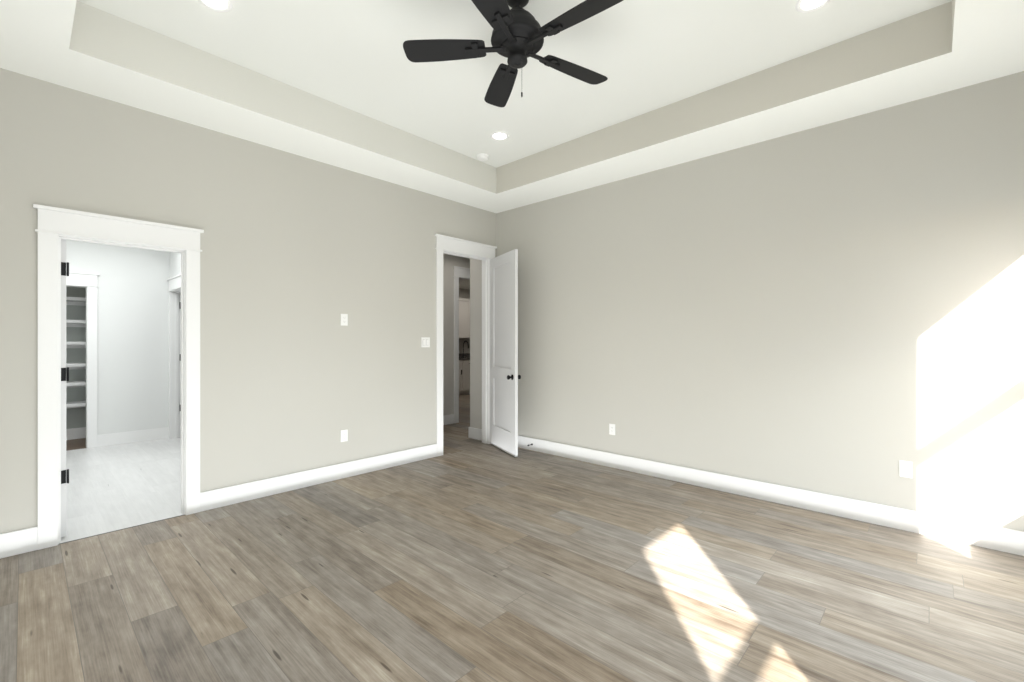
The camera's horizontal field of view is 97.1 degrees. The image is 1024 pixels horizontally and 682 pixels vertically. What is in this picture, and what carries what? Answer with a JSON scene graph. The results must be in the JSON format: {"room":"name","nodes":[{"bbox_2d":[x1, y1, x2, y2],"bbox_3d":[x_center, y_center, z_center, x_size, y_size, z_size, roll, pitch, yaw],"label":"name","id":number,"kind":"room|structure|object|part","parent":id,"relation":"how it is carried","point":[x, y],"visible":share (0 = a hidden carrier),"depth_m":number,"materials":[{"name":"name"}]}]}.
{"room":"empty bedroom","nodes":[
{"label":"empty bedroom","id":0,"kind":"room"},
{"bbox_2d":[66,438,85,450],"bbox_3d":[-6.049,1.400,5.683,1.000,0.100,1.700,0,0,43],"label":"floor","id":1,"kind":"structure","parent":0,"point":[73,444],"depth_m":5.90,"materials":[{"name":"brown wood"}]},
{"bbox_2d":[66,287,85,428],"bbox_3d":[-6.343,-0.025,5.955,0.100,2.750,1.700,0,0,43],"label":"wall","id":2,"kind":"structure","parent":0,"point":[75,417],"depth_m":6.24,"materials":[{"name":"grey paint"}]},
{"bbox_2d":[66,297,85,408],"bbox_3d":[-6.212,0.170,5.766,0.350,1.500,1.600,0,0,43],"label":"closet shelf","id":3,"kind":"object","parent":2,"relation":"attached to","point":[79,301],"depth_m":6.05,"materials":[{"name":"white wood"}]},
{"bbox_2d":[66,427,85,439],"bbox_3d":[-6.334,1.275,5.879,0.016,0.150,1.600,0,0,43],"label":"baseboard","id":4,"kind":"structure","parent":2,"relation":"attached to","point":[73,433],"depth_m":6.22,"materials":[{"name":"white wood"}]},
{"bbox_2d":[66,240,169,434],"bbox_3d":[-5.522,-0.385,5.605,0.120,3.470,2.300,0,0,43],"label":"wall","id":5,"kind":"structure","parent":0,"point":[132,342],"depth_m":6.00,"materials":[{"name":"paint"}]},
{"bbox_2d":[66,271,99,447],"bbox_3d":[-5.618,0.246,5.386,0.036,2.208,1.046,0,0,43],"label":"trim","id":6,"kind":"structure","parent":5,"relation":"attached to","point":[87,280],"depth_m":5.71,"materials":[{"name":"white wood"}]},
{"bbox_2d":[97,427,168,446],"bbox_3d":[-5.028,1.275,6.038,0.016,0.150,0.752,0,0,43],"label":"baseboard","id":7,"kind":"structure","parent":5,"relation":"attached to","point":[123,437],"depth_m":6.01,"materials":[{"name":"white wood"}]},
{"bbox_2d":[59,438,183,542],"bbox_3d":[-4.217,1.399,4.314,3.550,0.101,2.180,0,0,43],"label":"floor","id":8,"kind":"structure","parent":0,"point":[109,488],"depth_m":4.19,"materials":[{"name":"white tile"}]},
{"bbox_2d":[170,252,180,277],"bbox_3d":[-3.480,-0.385,5.198,3.430,3.470,0.120,0,0,43],"label":"wall","id":9,"kind":"structure","parent":0,"point":[175,264],"depth_m":6.09,"materials":[{"name":"paint"}]},
{"bbox_2d":[167,273,180,438],"bbox_3d":[-4.383,0.246,6.011,0.996,2.208,0.156,0,0,43],"label":"door frame","id":10,"kind":"structure","parent":9,"relation":"attached to","point":[176,365],"depth_m":6.26,"materials":[{"name":"white wood"}]},
{"bbox_2d":[0,68,495,533],"bbox_3d":[-1.882,-0.385,4.311,0.120,3.470,4.790,0,0,43],"label":"wall","id":11,"kind":"structure","parent":0,"point":[299,255],"depth_m":3.87,"materials":[{"name":"paint"}]},
{"bbox_2d":[0,526,37,558],"bbox_3d":[-3.213,1.275,2.772,0.018,0.150,0.422,0,0,43],"label":"baseboard","id":12,"kind":"structure","parent":11,"relation":"attached to","point":[17,542],"depth_m":2.86,"materials":[{"name":"white wood"}]},
{"bbox_2d":[33,204,203,549],"bbox_3d":[-2.819,0.315,3.299,0.120,2.070,0.730,0,0,43],"label":"door jamb","id":13,"kind":"structure","parent":11,"relation":"in","point":[183,371],"depth_m":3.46,"materials":[{"name":"white wood"}]},
{"bbox_2d":[61,239,68,536],"bbox_3d":[-3.346,0.323,3.255,0.715,2.030,0.168,0,0,31],"label":"door","id":14,"kind":"structure","parent":13,"relation":"attached to","point":[63,388],"depth_m":3.09,"materials":[{"name":"white paint"}]},
{"bbox_2d":[200,444,436,511],"bbox_3d":[-1.675,1.275,4.434,0.016,0.150,2.334,0,0,43],"label":"baseboard","id":15,"kind":"structure","parent":11,"relation":"attached to","point":[216,498],"depth_m":4.19,"materials":[{"name":"white wood"}]},
{"bbox_2d":[341,429,347,441],"bbox_3d":[-1.655,0.935,4.463,0.008,0.115,0.070,0,0,43],"label":"electrical outlet","id":16,"kind":"object","parent":11,"relation":"attached to","point":[344,435],"visible":1,"depth_m":4.46,"materials":[{"name":"white plastic"}]},
{"bbox_2d":[341,314,347,325],"bbox_3d":[-1.655,-0.210,4.463,0.008,0.115,0.070,0,0,43],"label":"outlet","id":17,"kind":"object","parent":11,"relation":"attached to","point":[344,319],"visible":1,"depth_m":4.46,"materials":[{"name":"white plastic"}]},
{"bbox_2d":[421,337,429,346],"bbox_3d":[-0.988,0.015,5.181,0.010,0.115,0.116,0,0,43],"label":"double light switch","id":18,"kind":"object","parent":11,"relation":"attached to","point":[425,341],"visible":1,"depth_m":5.18,"materials":[{"name":"white plastic"}]},
{"bbox_2d":[435,234,496,455],"bbox_3d":[-0.608,0.130,5.687,0.120,2.440,0.800,0,0,43],"label":"door frame","id":19,"kind":"structure","parent":11,"relation":"in","point":[485,350],"depth_m":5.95,"materials":[{"name":"white wood"}]},
{"bbox_2d":[490,249,520,456],"bbox_3d":[-0.116,0.138,5.582,0.168,2.400,0.785,0,0,-25],"label":"entry door","id":20,"kind":"structure","parent":19,"relation":"attached to","point":[504,376],"depth_m":5.52,"materials":[{"name":"white paint"}]},
{"bbox_3d":[0.022,0.423,5.290,0.168,0.062,0.062,0,0,-25],"label":"knob","id":21,"kind":"part","parent":20,"relation":"part of","materials":[{"name":"black metal"}]},
{"bbox_2d":[443,254,469,415],"bbox_3d":[-0.098,-0.385,8.445,0.120,3.470,7.300,0,0,43],"label":"wall","id":22,"kind":"structure","parent":0,"point":[450,262],"depth_m":7.35,"materials":[{"name":"paint"}]},
{"bbox_2d":[443,414,453,424],"bbox_3d":[-1.739,1.275,6.573,0.016,0.150,2.322,0,0,43],"label":"baseboard","id":23,"kind":"structure","parent":22,"relation":"attached to","point":[447,419],"depth_m":7.33,"materials":[{"name":"white wood"}]},
{"bbox_2d":[453,266,469,422],"bbox_3d":[-0.584,0.061,7.805,0.036,2.578,1.096,0,0,43],"label":"door frame","id":24,"kind":"structure","parent":22,"relation":"attached to","point":[462,272],"depth_m":7.45,"materials":[{"name":"white wood"}]},
{"bbox_2d":[443,253,469,288],"bbox_3d":[-0.868,-1.450,9.159,4.980,0.100,7.300,0,0,43],"label":"ceiling","id":25,"kind":"structure","parent":0,"point":[464,284],"depth_m":11.01,"materials":[{"name":"paint"}]},
{"bbox_2d":[459,288,469,352],"bbox_3d":[-2.592,-0.385,10.741,0.100,3.470,7.520,0,0,43],"label":"wall","id":26,"kind":"structure","parent":0,"point":[464,293],"depth_m":12.10,"materials":[{"name":"paint"}]},
{"bbox_2d":[459,298,469,337],"bbox_3d":[-1.380,-0.585,11.718,0.350,1.030,0.632,0,0,43],"label":"upper cabinet","id":27,"kind":"object","parent":26,"relation":"attached to","point":[464,304],"depth_m":11.66,"materials":[{"name":"white paint"}]},
{"bbox_2d":[459,354,469,357],"bbox_3d":[-1.501,0.380,11.830,0.020,0.100,3.540,0,0,43],"label":"backsplash","id":28,"kind":"structure","parent":26,"relation":"attached to","point":[460,355],"depth_m":11.98,"materials":[{"name":"black tile"}]},
{"bbox_2d":[470,258,481,428],"bbox_3d":[-0.401,-0.385,6.256,0.350,3.470,0.165,0,0,43],"label":"wall","id":29,"kind":"structure","parent":0,"point":[475,343],"depth_m":6.22,"materials":[{"name":"paint"}]},
{"bbox_2d":[468,427,481,440],"bbox_3d":[-0.469,1.275,6.195,0.366,0.150,0.016,0,0,43],"label":"baseboard","id":30,"kind":"structure","parent":29,"relation":"attached to","point":[474,433],"depth_m":6.21,"materials":[{"name":"white wood"}]},
{"bbox_2d":[0,394,1023,681],"bbox_3d":[0.005,1.399,6.312,10.130,0.102,10.290,0,0,43],"label":"floor","id":31,"kind":"structure","parent":0,"point":[488,563],"depth_m":2.45,"materials":[{"name":"brown wood"}]},
{"bbox_2d":[459,362,466,394],"bbox_3d":[-1.621,0.910,11.259,0.620,0.880,0.632,0,0,43],"label":"base cabinet","id":32,"kind":"object","parent":31,"relation":"on","point":[462,365],"depth_m":11.25,"materials":[{"name":"white paint"}]},
{"bbox_2d":[459,358,466,361],"bbox_3d":[-1.274,0.450,11.619,0.640,0.040,3.540,0,0,43],"label":"countertop","id":33,"kind":"structure","parent":32,"relation":"on","point":[460,359],"depth_m":11.24,"materials":[{"name":"grey stone"}]},
{"bbox_2d":[462,340,468,357],"bbox_3d":[-1.203,0.211,11.785,0.224,0.439,0.024,0,0,43],"label":"faucet","id":34,"kind":"object","parent":33,"relation":"on","point":[464,341],"depth_m":11.82,"materials":[{"name":"black metal"}]},
{"bbox_2d":[467,358,469,393],"bbox_3d":[-1.281,0.910,11.626,0.620,0.880,0.632,0,0,43],"label":"base cabinet","id":35,"kind":"object","parent":31,"relation":"on","point":[468,359],"depth_m":11.38,"materials":[{"name":"white paint"}]},
{"bbox_2d":[0,0,1023,212],"bbox_3d":[0.004,-1.910,2.647,4.910,0.420,4.670,0,0,43],"label":"ceiling","id":36,"kind":"structure","parent":0,"point":[94,51],"depth_m":3.27,"materials":[{"name":"paint"}]},
{"bbox_2d":[77,0,951,167],"bbox_3d":[0.004,-2.060,2.647,3.770,0.120,3.530,0,0,43],"label":"ceiling","id":37,"kind":"structure","parent":0,"point":[644,56],"depth_m":3.11,"materials":[{"name":"paint"}]},
{"bbox_2d":[198,0,232,11],"bbox_3d":[-1.747,-1.996,2.654,0.184,0.008,0.184,0,0,43],"label":"recessed light","id":38,"kind":"object","parent":37,"relation":"in","point":[222,5],"visible":1,"depth_m":2.68,"materials":[{"name":"white"}]},
{"bbox_2d":[477,153,488,160],"bbox_3d":[-0.315,-1.978,4.885,0.136,0.044,0.136,0,0,43],"label":"smoke detector","id":39,"kind":"object","parent":37,"relation":"attached to","point":[482,157],"visible":0.98,"depth_m":4.84,"materials":[{"name":"white plastic"}]},
{"bbox_2d":[490,132,508,139],"bbox_3d":[-0.120,-1.996,4.411,0.184,0.008,0.184,0,0,43],"label":"recessed light","id":40,"kind":"object","parent":37,"relation":"in","point":[499,136],"visible":1,"depth_m":4.41,"materials":[{"name":"white"}]},
{"bbox_2d":[403,0,622,106],"bbox_3d":[0.067,-1.690,2.580,1.238,0.620,1.276,0,0,43],"label":"fan","id":41,"kind":"object","parent":37,"relation":"hanging from","point":[519,33],"visible":1,"depth_m":2.58,"materials":[{"name":"black metal"}]},
{"bbox_3d":[0.056,-1.494,2.562,0.010,0.227,0.009,0,0,43],"label":"chain","id":42,"kind":"part","parent":41,"relation":"part of","materials":[{"name":"black metal"}]},
{"bbox_2d":[795,0,829,12],"bbox_3d":[1.773,-1.996,2.658,0.184,0.008,0.184,0,0,43],"label":"recessed light","id":43,"kind":"object","parent":37,"relation":"in","point":[803,6],"visible":1,"depth_m":2.69,"materials":[{"name":"white"}]},
{"bbox_2d":[496,71,1023,531],"bbox_3d":[1.676,-0.385,4.363,5.030,3.470,0.120,0,0,43],"label":"wall","id":44,"kind":"structure","parent":0,"point":[835,308],"depth_m":3.62,"materials":[{"name":"paint"}]},
{"bbox_2d":[609,424,614,434],"bbox_3d":[1.071,0.945,4.836,0.070,0.115,0.008,0,0,43],"label":"electrical outlet","id":45,"kind":"object","parent":44,"relation":"attached to","point":[611,429],"visible":1,"depth_m":4.83,"materials":[{"name":"white plastic"}]},
{"bbox_2d":[518,435,1023,555],"bbox_3d":[1.584,1.275,4.353,4.910,0.150,0.020,0,0,43],"label":"baseboard","id":46,"kind":"structure","parent":44,"relation":"attached to","point":[967,532],"depth_m":3.60,"materials":[{"name":"white wood"}]},
{"bbox_2d":[900,460,912,477],"bbox_3d":[2.810,0.915,3.226,0.070,0.115,0.008,0,0,43],"label":"electrical outlet","id":47,"kind":"object","parent":44,"relation":"attached to","point":[906,468],"visible":1,"depth_m":3.22,"materials":[{"name":"white plastic"}]}
]}

